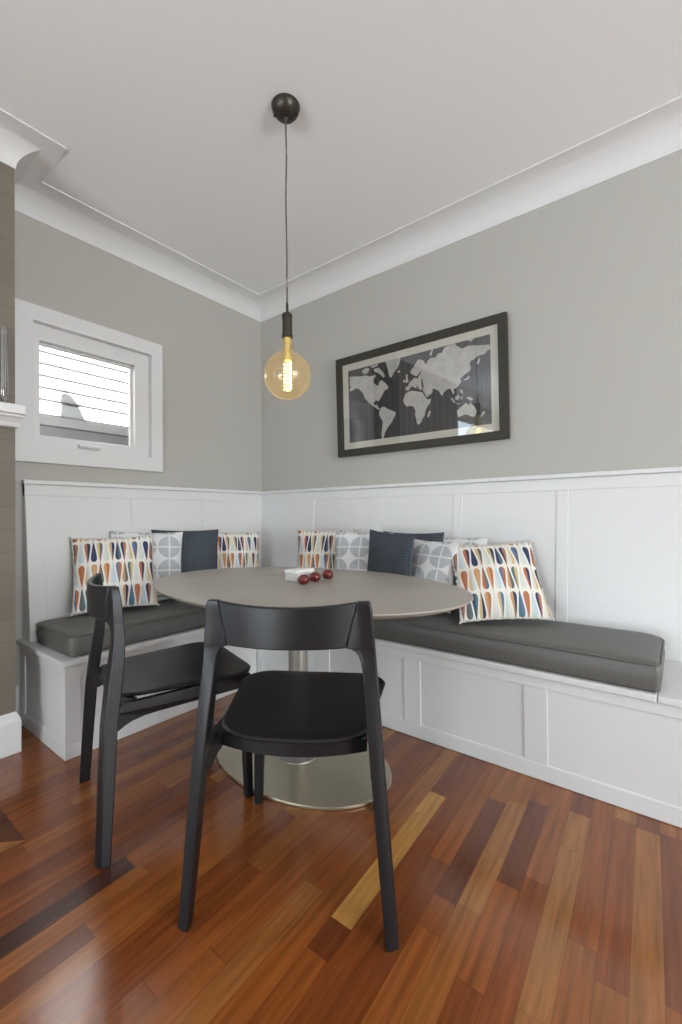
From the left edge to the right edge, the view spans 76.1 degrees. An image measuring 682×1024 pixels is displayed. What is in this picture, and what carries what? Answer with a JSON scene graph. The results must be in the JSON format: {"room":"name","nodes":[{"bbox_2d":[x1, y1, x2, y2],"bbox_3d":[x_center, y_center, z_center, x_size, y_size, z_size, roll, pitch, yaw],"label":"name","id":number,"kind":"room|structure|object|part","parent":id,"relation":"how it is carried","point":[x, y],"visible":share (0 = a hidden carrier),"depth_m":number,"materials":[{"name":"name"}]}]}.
{"room":"dining room","nodes":[
{"label":"dining room","id":0,"kind":"room"},
{"bbox_2d":[0,162,15,715],"bbox_3d":[-2.085,-0.298,1.438,0.320,2.755,1.590,-1,-1,38],"label":"wall","id":1,"kind":"structure","parent":0,"point":[7,173],"depth_m":1.95,"materials":[{"name":"paint"}]},
{"bbox_2d":[0,711,21,758],"bbox_3d":[-2.068,0.988,1.423,0.337,0.182,1.624,-1,-1,38],"label":"baseboard","id":2,"kind":"structure","parent":1,"relation":"attached to","point":[10,724],"depth_m":1.93,"materials":[{"name":"white paint"}]},
{"bbox_2d":[0,402,25,427],"bbox_3d":[-1.926,-0.425,1.314,0.083,0.093,1.628,-1,-1,38],"label":"trim","id":3,"kind":"structure","parent":1,"relation":"attached to","point":[11,415],"depth_m":1.91,"materials":[{"name":"white paint"}]},
{"bbox_2d":[0,95,681,321],"bbox_3d":[0.117,-1.656,-1.147,7.000,0.119,6.500,-1,-1,38],"label":"trim","id":4,"kind":"structure","parent":1,"relation":"attached to","point":[652,135],"depth_m":2.37,"materials":[{"name":"white paint"}]},
{"bbox_2d":[0,808,24,841],"bbox_3d":[-1.311,1.078,1.586,0.650,0.012,0.083,-1,-1,38],"label":"floor","id":5,"kind":"structure","parent":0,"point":[8,832],"depth_m":1.46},
{"bbox_2d":[15,211,261,715],"bbox_3d":[-2.777,-0.256,0.969,0.200,2.835,6.700,-1,-1,38],"label":"wall","id":6,"kind":"structure","parent":0,"point":[212,426],"depth_m":2.93,"materials":[{"name":"grey paint"}]},
{"bbox_2d":[16,685,18,713],"bbox_3d":[-1.672,0.984,2.196,0.015,0.195,0.082,-1,-1,38],"label":"baseboard","id":7,"kind":"structure","parent":6,"relation":"attached to","point":[17,686],"depth_m":2.22,"materials":[{"name":"white paint"}]},
{"bbox_2d":[15,298,162,471],"bbox_3d":[-1.483,-0.676,2.587,0.172,0.833,0.809,-1,-1,38],"label":"window","id":8,"kind":"structure","parent":6,"relation":"in","point":[36,326],"depth_m":2.51,"materials":[{"name":"white paint"}]},
{"bbox_3d":[-1.462,-0.678,2.578,0.066,0.655,0.645,-1,-1,38],"label":"sash","id":9,"kind":"part","parent":8,"relation":"part of","materials":[{"name":"white paint"}]},
{"bbox_2d":[21,479,261,641],"bbox_3d":[-1.100,0.258,2.863,0.115,0.848,1.648,-1,-1,38],"label":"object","id":10,"kind":"structure","parent":6,"relation":"attached to","point":[53,512],"depth_m":2.46,"materials":[{"name":"white paint"}]},
{"bbox_3d":[-1.130,-0.154,2.885,0.051,0.022,1.646,-1,-1,38],"label":"cap rail","id":11,"kind":"part","parent":10,"relation":"part of","materials":[{"name":"white paint"}]},
{"bbox_3d":[-1.131,-0.113,2.890,0.040,0.060,1.640,-1,-1,38],"label":"rail","id":12,"kind":"part","parent":10,"relation":"part of","materials":[{"name":"white paint"}]},
{"bbox_2d":[0,692,681,1023],"bbox_3d":[0.140,1.079,-1.169,7.000,0.080,6.500,-1,-1,38],"label":"floor","id":13,"kind":"structure","parent":0,"point":[521,898],"depth_m":1.18,"materials":[{"name":"brown wood"}]},
{"bbox_2d":[0,840,24,852],"bbox_3d":[-1.454,1.074,0.940,0.083,0.012,1.279,-1,-1,38],"label":"trim","id":14,"kind":"structure","parent":13,"relation":"on","point":[4,846],"depth_m":1.40,"materials":[{"name":"brown wood"}]},
{"bbox_2d":[16,626,256,760],"bbox_3d":[-1.089,0.864,2.476,0.594,0.429,1.095,-1,-1,38],"label":"bench","id":15,"kind":"object","parent":13,"relation":"on","point":[52,682],"visible":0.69,"depth_m":2.04,"materials":[{"name":"white paint"}]},
{"bbox_3d":[-1.417,0.876,2.075,0.535,0.403,0.018,-1,-1,38],"label":"panel","id":16,"kind":"part","parent":15,"relation":"part of","materials":[{"name":"white paint"}]},
{"bbox_3d":[-1.418,0.698,2.068,0.546,0.047,0.020,-1,-1,38],"label":"rail","id":17,"kind":"part","parent":15,"relation":"part of","materials":[{"name":"white paint"}]},
{"bbox_3d":[-1.415,1.045,2.066,0.546,0.066,0.020,-1,-1,38],"label":"rail","id":18,"kind":"part","parent":15,"relation":"part of","materials":[{"name":"white paint"}]},
{"bbox_2d":[36,613,94,656],"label":"seat cushion","id":19,"kind":"object","parent":15,"relation":"on","point":[70,636],"depth_m":2.02,"materials":[{"name":"grey leather"}]},
{"bbox_3d":[-1.094,0.662,2.472,0.594,0.026,1.083,-1,-1,38],"label":"seat","id":20,"kind":"part","parent":15,"relation":"part of","materials":[{"name":"white paint"}]},
{"bbox_3d":[-0.869,0.699,2.314,0.020,0.054,1.081,-1,-1,38],"label":"rail","id":21,"kind":"part","parent":15,"relation":"part of","materials":[{"name":"white paint"}]},
{"bbox_3d":[-0.866,1.042,2.311,0.020,0.066,1.081,-1,-1,38],"label":"rail","id":22,"kind":"part","parent":15,"relation":"part of","materials":[{"name":"white paint"}]},
{"bbox_2d":[122,599,205,644],"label":"seat cushion","id":23,"kind":"object","parent":15,"relation":"on","point":[141,623],"depth_m":2.31,"materials":[{"name":"grey leather"}]},
{"bbox_2d":[69,533,158,615],"bbox_3d":[-1.244,0.331,2.402,0.434,0.411,0.168,0,-1,-31],"label":"patterned pillow","id":24,"kind":"object","parent":23,"relation":"on","point":[126,563],"visible":0.88,"depth_m":2.37,"materials":[{"name":"fabric"}]},
{"bbox_2d":[110,531,182,596],"bbox_3d":[-1.154,0.318,2.600,0.418,0.416,0.129,0,-1,-29],"label":"pillow","id":25,"kind":"object","parent":23,"relation":"on","point":[167,547],"visible":0.34,"depth_m":2.62,"materials":[{"name":"fabric"}]},
{"bbox_2d":[151,529,218,572],"bbox_3d":[-0.994,0.318,2.800,0.424,0.417,0.138,0,-1,-32],"label":"pillow","id":26,"kind":"object","parent":23,"relation":"on","point":[199,548],"visible":0.4,"depth_m":2.80,"materials":[{"name":"blue fabric"}]},
{"bbox_2d":[217,531,259,568],"bbox_3d":[-0.752,0.331,3.092,0.413,0.415,0.132,0,-1,-31],"label":"patterned pillow","id":27,"kind":"object","parent":23,"relation":"on","point":[234,550],"visible":0.43,"depth_m":3.06,"materials":[{"name":"fabric"}]},
{"bbox_3d":[-0.870,0.874,2.323,0.023,0.403,1.069,-1,-1,38],"label":"panel","id":28,"kind":"part","parent":15,"relation":"part of","materials":[{"name":"white paint"}]},
{"bbox_2d":[79,573,252,869],"bbox_3d":[-0.671,0.654,1.677,0.542,0.829,0.562,0,-1,-35],"label":"dining chair","id":29,"kind":"object","parent":13,"relation":"on","point":[178,668],"visible":0.91,"depth_m":1.49,"materials":[{"name":"black wood"}]},
{"bbox_3d":[-0.980,0.657,1.734,0.130,0.829,0.076,-1,-1,33],"label":"leg","id":30,"kind":"part","parent":29,"relation":"part of","materials":[{"name":"black wood"}]},
{"bbox_3d":[-0.866,0.298,1.544,0.058,0.114,0.366,0,-1,-35],"label":"backrest","id":31,"kind":"part","parent":29,"relation":"part of","materials":[{"name":"black wood"}]},
{"bbox_3d":[-0.781,0.654,1.858,0.472,0.081,0.028,0,-1,-32],"label":"rail","id":32,"kind":"part","parent":29,"relation":"part of","materials":[{"name":"black wood"}]},
{"bbox_3d":[-0.719,0.652,1.367,0.076,0.829,0.130,0,0,-14],"label":"leg","id":33,"kind":"part","parent":29,"relation":"part of","materials":[{"name":"black wood"}]},
{"bbox_3d":[-0.651,0.602,1.692,0.493,0.022,0.500,0,-1,-35],"label":"seat","id":34,"kind":"part","parent":29,"relation":"part of","materials":[{"name":"black wood"}]},
{"bbox_3d":[-0.536,0.650,1.514,0.472,0.081,0.028,0,-1,-39],"label":"rail","id":35,"kind":"part","parent":29,"relation":"part of","materials":[{"name":"black wood"}]},
{"bbox_3d":[-0.359,0.837,1.641,0.042,0.458,0.045,0,-1,-35],"label":"leg","id":36,"kind":"part","parent":29,"relation":"part of","materials":[{"name":"black wood"}]},
{"bbox_2d":[178,599,398,951],"bbox_3d":[-0.115,0.647,1.344,0.562,0.829,0.542,-1,0,6],"label":"dining chair","id":37,"kind":"object","parent":13,"relation":"on","point":[271,712],"visible":1,"depth_m":1.13,"materials":[{"name":"black wood"}]},
{"bbox_3d":[-0.362,0.647,1.149,0.130,0.829,0.076,0,0,-15],"label":"leg","id":38,"kind":"part","parent":37,"relation":"part of","materials":[{"name":"black wood"}]},
{"bbox_3d":[-0.323,0.647,1.381,0.028,0.081,0.472,-1,0,9],"label":"rail","id":39,"kind":"part","parent":37,"relation":"part of","materials":[{"name":"black wood"}]},
{"bbox_3d":[-0.296,0.836,1.595,0.045,0.458,0.042,-1,0,6],"label":"leg","id":40,"kind":"part","parent":37,"relation":"part of","materials":[{"name":"black wood"}]},
{"bbox_3d":[-0.142,0.289,1.112,0.366,0.114,0.058,-1,0,6],"label":"backrest","id":41,"kind":"part","parent":37,"relation":"part of","materials":[{"name":"black wood"}]},
{"bbox_3d":[-0.113,0.594,1.369,0.500,0.022,0.493,-1,0,6],"label":"seat","id":42,"kind":"part","parent":37,"relation":"part of","materials":[{"name":"black wood"}]},
{"bbox_3d":[0.079,0.643,1.097,0.125,0.829,0.091,-1,0,6],"label":"leg","id":43,"kind":"part","parent":37,"relation":"part of","materials":[{"name":"black wood"}]},
{"bbox_2d":[153,567,473,809],"bbox_3d":[-0.186,0.688,1.902,1.526,0.756,1.022,-1,-1,38],"label":"dining table","id":44,"kind":"object","parent":13,"relation":"on","point":[341,782],"visible":0.66,"depth_m":1.73,"materials":[{"name":"beige laminate"}]},
{"bbox_3d":[-0.186,0.698,1.902,0.280,0.716,0.280,-1,-1,38],"label":"post","id":45,"kind":"part","parent":44,"relation":"part of","materials":[{"name":"grey metal"}]},
{"bbox_2d":[285,567,313,581],"bbox_3d":[-0.189,0.285,1.992,0.072,0.050,0.124,-1,-1,38],"label":"box","id":46,"kind":"object","parent":44,"relation":"on","point":[292,575],"visible":0.85,"depth_m":1.95,"materials":[{"name":"white stone"}]},
{"bbox_3d":[-0.189,0.268,1.992,0.072,0.016,0.124,-1,-1,38],"label":"lid","id":47,"kind":"part","parent":46,"relation":"part of","materials":[{"name":"white stone"}]},
{"bbox_2d":[298,575,309,584],"bbox_3d":[-0.159,0.288,1.867,0.054,0.041,0.054,-1,-1,38],"label":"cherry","id":48,"kind":"object","parent":44,"relation":"on","point":[302,579],"visible":1,"depth_m":1.85,"materials":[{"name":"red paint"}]},
{"bbox_2d":[309,572,320,581],"bbox_3d":[-0.116,0.289,1.948,0.054,0.041,0.054,-1,-1,38],"label":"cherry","id":49,"kind":"object","parent":44,"relation":"on","point":[314,576],"visible":0.98,"depth_m":1.93,"materials":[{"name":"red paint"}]},
{"bbox_2d":[322,570,333,578],"bbox_3d":[-0.062,0.289,2.026,0.054,0.041,0.054,-1,-1,38],"label":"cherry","id":50,"kind":"object","parent":44,"relation":"on","point":[327,574],"visible":1,"depth_m":2.01,"materials":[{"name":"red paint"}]},
{"bbox_2d":[257,638,681,827],"bbox_3d":[0.527,0.849,2.271,3.398,0.429,0.586,-1,-1,38],"label":"bench","id":51,"kind":"object","parent":13,"relation":"on","point":[617,745],"visible":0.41,"depth_m":1.72,"materials":[{"name":"white paint"}]},
{"bbox_3d":[0.217,0.651,2.512,2.618,0.026,0.586,-1,-1,38],"label":"seat","id":52,"kind":"part","parent":51,"relation":"part of","materials":[{"name":"white paint"}]},
{"bbox_2d":[373,609,664,691],"bbox_3d":[0.237,0.581,2.429,2.515,0.112,0.462,-1,-1,38],"label":"seat cushion","id":53,"kind":"object","parent":51,"relation":"on","point":[632,659],"visible":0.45,"depth_m":1.79,"materials":[{"name":"grey leather"}]},
{"bbox_2d":[296,528,357,568],"bbox_3d":[-0.100,0.319,2.871,0.427,0.424,0.127,-1,0,10],"label":"patterned pillow","id":54,"kind":"object","parent":53,"relation":"on","point":[316,549],"visible":0.44,"depth_m":2.85,"materials":[{"name":"fabric"}]},
{"bbox_2d":[336,532,398,570],"bbox_3d":[0.146,0.318,2.631,0.400,0.394,0.131,-1,0,22],"label":"pillow","id":55,"kind":"object","parent":53,"relation":"on","point":[352,549],"visible":0.38,"depth_m":2.63,"materials":[{"name":"fabric"}]},
{"bbox_2d":[367,529,413,575],"bbox_3d":[0.262,0.306,2.420,0.127,0.413,0.411,0,-1,-27],"label":"pillow","id":56,"kind":"object","parent":53,"relation":"on","point":[388,552],"visible":0.44,"depth_m":2.34,"materials":[{"name":"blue fabric"}]},
{"bbox_2d":[383,531,443,541],"bbox_3d":[0.399,0.313,2.511,0.404,0.398,0.138,-1,-1,31],"label":"pillow","id":57,"kind":"object","parent":53,"relation":"on","point":[435,537],"visible":0.12,"depth_m":2.44,"materials":[{"name":"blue fabric"}]},
{"bbox_2d":[412,539,458,613],"bbox_3d":[0.460,0.327,2.328,0.139,0.367,0.364,0,-1,-31],"label":"pillow","id":58,"kind":"object","parent":53,"relation":"on","point":[432,560],"visible":0.43,"depth_m":2.25,"materials":[{"name":"fabric"}]},
{"bbox_2d":[443,537,487,585],"bbox_3d":[0.610,0.322,2.392,0.382,0.374,0.130,-1,-1,33],"label":"pillow","id":59,"kind":"object","parent":53,"relation":"on","point":[462,541],"visible":0.09,"depth_m":2.33,"materials":[{"name":"fabric"}]},
{"bbox_2d":[451,540,554,623],"bbox_3d":[0.757,0.329,2.109,0.446,0.376,0.246,-1,0,6],"label":"patterned pillow","id":60,"kind":"object","parent":53,"relation":"on","point":[503,580],"visible":0.94,"depth_m":2.05,"materials":[{"name":"fabric"}]},
{"bbox_3d":[0.590,0.677,1.879,2.815,0.042,0.020,-1,-1,38],"label":"rail","id":61,"kind":"part","parent":51,"relation":"part of","materials":[{"name":"white paint"}]},
{"bbox_3d":[0.593,1.026,1.877,2.815,0.066,0.020,-1,-1,38],"label":"rail","id":62,"kind":"part","parent":51,"relation":"part of","materials":[{"name":"white paint"}]},
{"bbox_3d":[1.560,0.632,1.470,0.780,0.024,0.586,-1,-1,38],"label":"seat","id":63,"kind":"part","parent":51,"relation":"part of","materials":[{"name":"white paint"}]},
{"bbox_2d":[0,0,681,293],"bbox_3d":[0.116,-1.790,-1.146,7.400,0.150,6.900,-1,-1,38],"label":"ceiling","id":64,"kind":"structure","parent":0,"point":[161,110],"depth_m":1.79,"materials":[{"name":"white paint"}]},
{"bbox_2d":[264,93,310,399],"bbox_3d":[-0.225,-1.077,1.808,0.197,1.223,0.197,-1,-1,38],"label":"pendant light","id":65,"kind":"object","parent":64,"relation":"hanging from","point":[285,107],"visible":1,"depth_m":1.79,"materials":[{"name":"brown metal"}]},
{"bbox_3d":[-0.227,-1.225,1.810,0.010,0.803,0.010,-1,-1,38],"label":"cord","id":66,"kind":"part","parent":65,"relation":"part of","materials":[{"name":"grey plastic"}]},
{"bbox_2d":[261,149,681,698],"bbox_3d":[2.182,-0.294,1.489,7.400,2.835,0.200,-1,-1,38],"label":"wall","id":67,"kind":"structure","parent":0,"point":[588,282],"depth_m":2.25,"materials":[{"name":"grey paint"}]},
{"bbox_2d":[335,311,509,457],"bbox_3d":[0.435,-0.721,2.677,1.154,0.672,0.030,-1,1,38],"label":"picture frame","id":68,"kind":"object","parent":67,"relation":"attached to","point":[449,386],"visible":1,"depth_m":2.61,"materials":[{"name":"grey wood"}]},
{"bbox_2d":[348,334,491,442],"bbox_3d":[0.439,-0.720,2.681,0.978,0.502,0.017,-1,-1,38],"label":"print","id":69,"kind":"object","parent":68,"relation":"attached to","point":[442,388],"depth_m":2.63,"materials":[{"name":"grey paper"}]},
{"bbox_2d":[262,466,681,661],"bbox_3d":[0.667,0.240,2.463,3.399,0.848,0.115,-1,-1,38],"label":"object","id":70,"kind":"structure","parent":67,"relation":"attached to","point":[607,545],"depth_m":2.12,"materials":[{"name":"white paint"}]},
{"bbox_3d":[0.687,-0.131,2.494,3.397,0.060,0.040,-1,-1,38],"label":"rail","id":71,"kind":"part","parent":70,"relation":"part of","materials":[{"name":"white paint"}]},
{"bbox_3d":[0.684,-0.173,2.491,3.397,0.022,0.051,-1,-1,38],"label":"cap rail","id":72,"kind":"part","parent":70,"relation":"part of","materials":[{"name":"white paint"}]},
{"bbox_3d":[-2.116,1.623,3.744,2.200,0.050,6.500,-1,-1,38],"label":"floor","id":73,"kind":"structure","parent":0,"visible":0},
{"bbox_2d":[39,346,128,445],"bbox_3d":[-3.025,-2.139,4.455,0.080,7.500,6.500,-1,-1,38],"label":"wall","id":74,"kind":"structure","parent":73,"relation":"on","point":[82,398],"depth_m":4.71,"materials":[{"name":"white painted wood lap siding"}]},
{"bbox_3d":[-3.010,-0.937,4.441,0.032,0.096,6.500,-1,-1,38],"label":"board","id":75,"kind":"part","parent":74,"relation":"part of","materials":[{"name":"white"}]}
]}

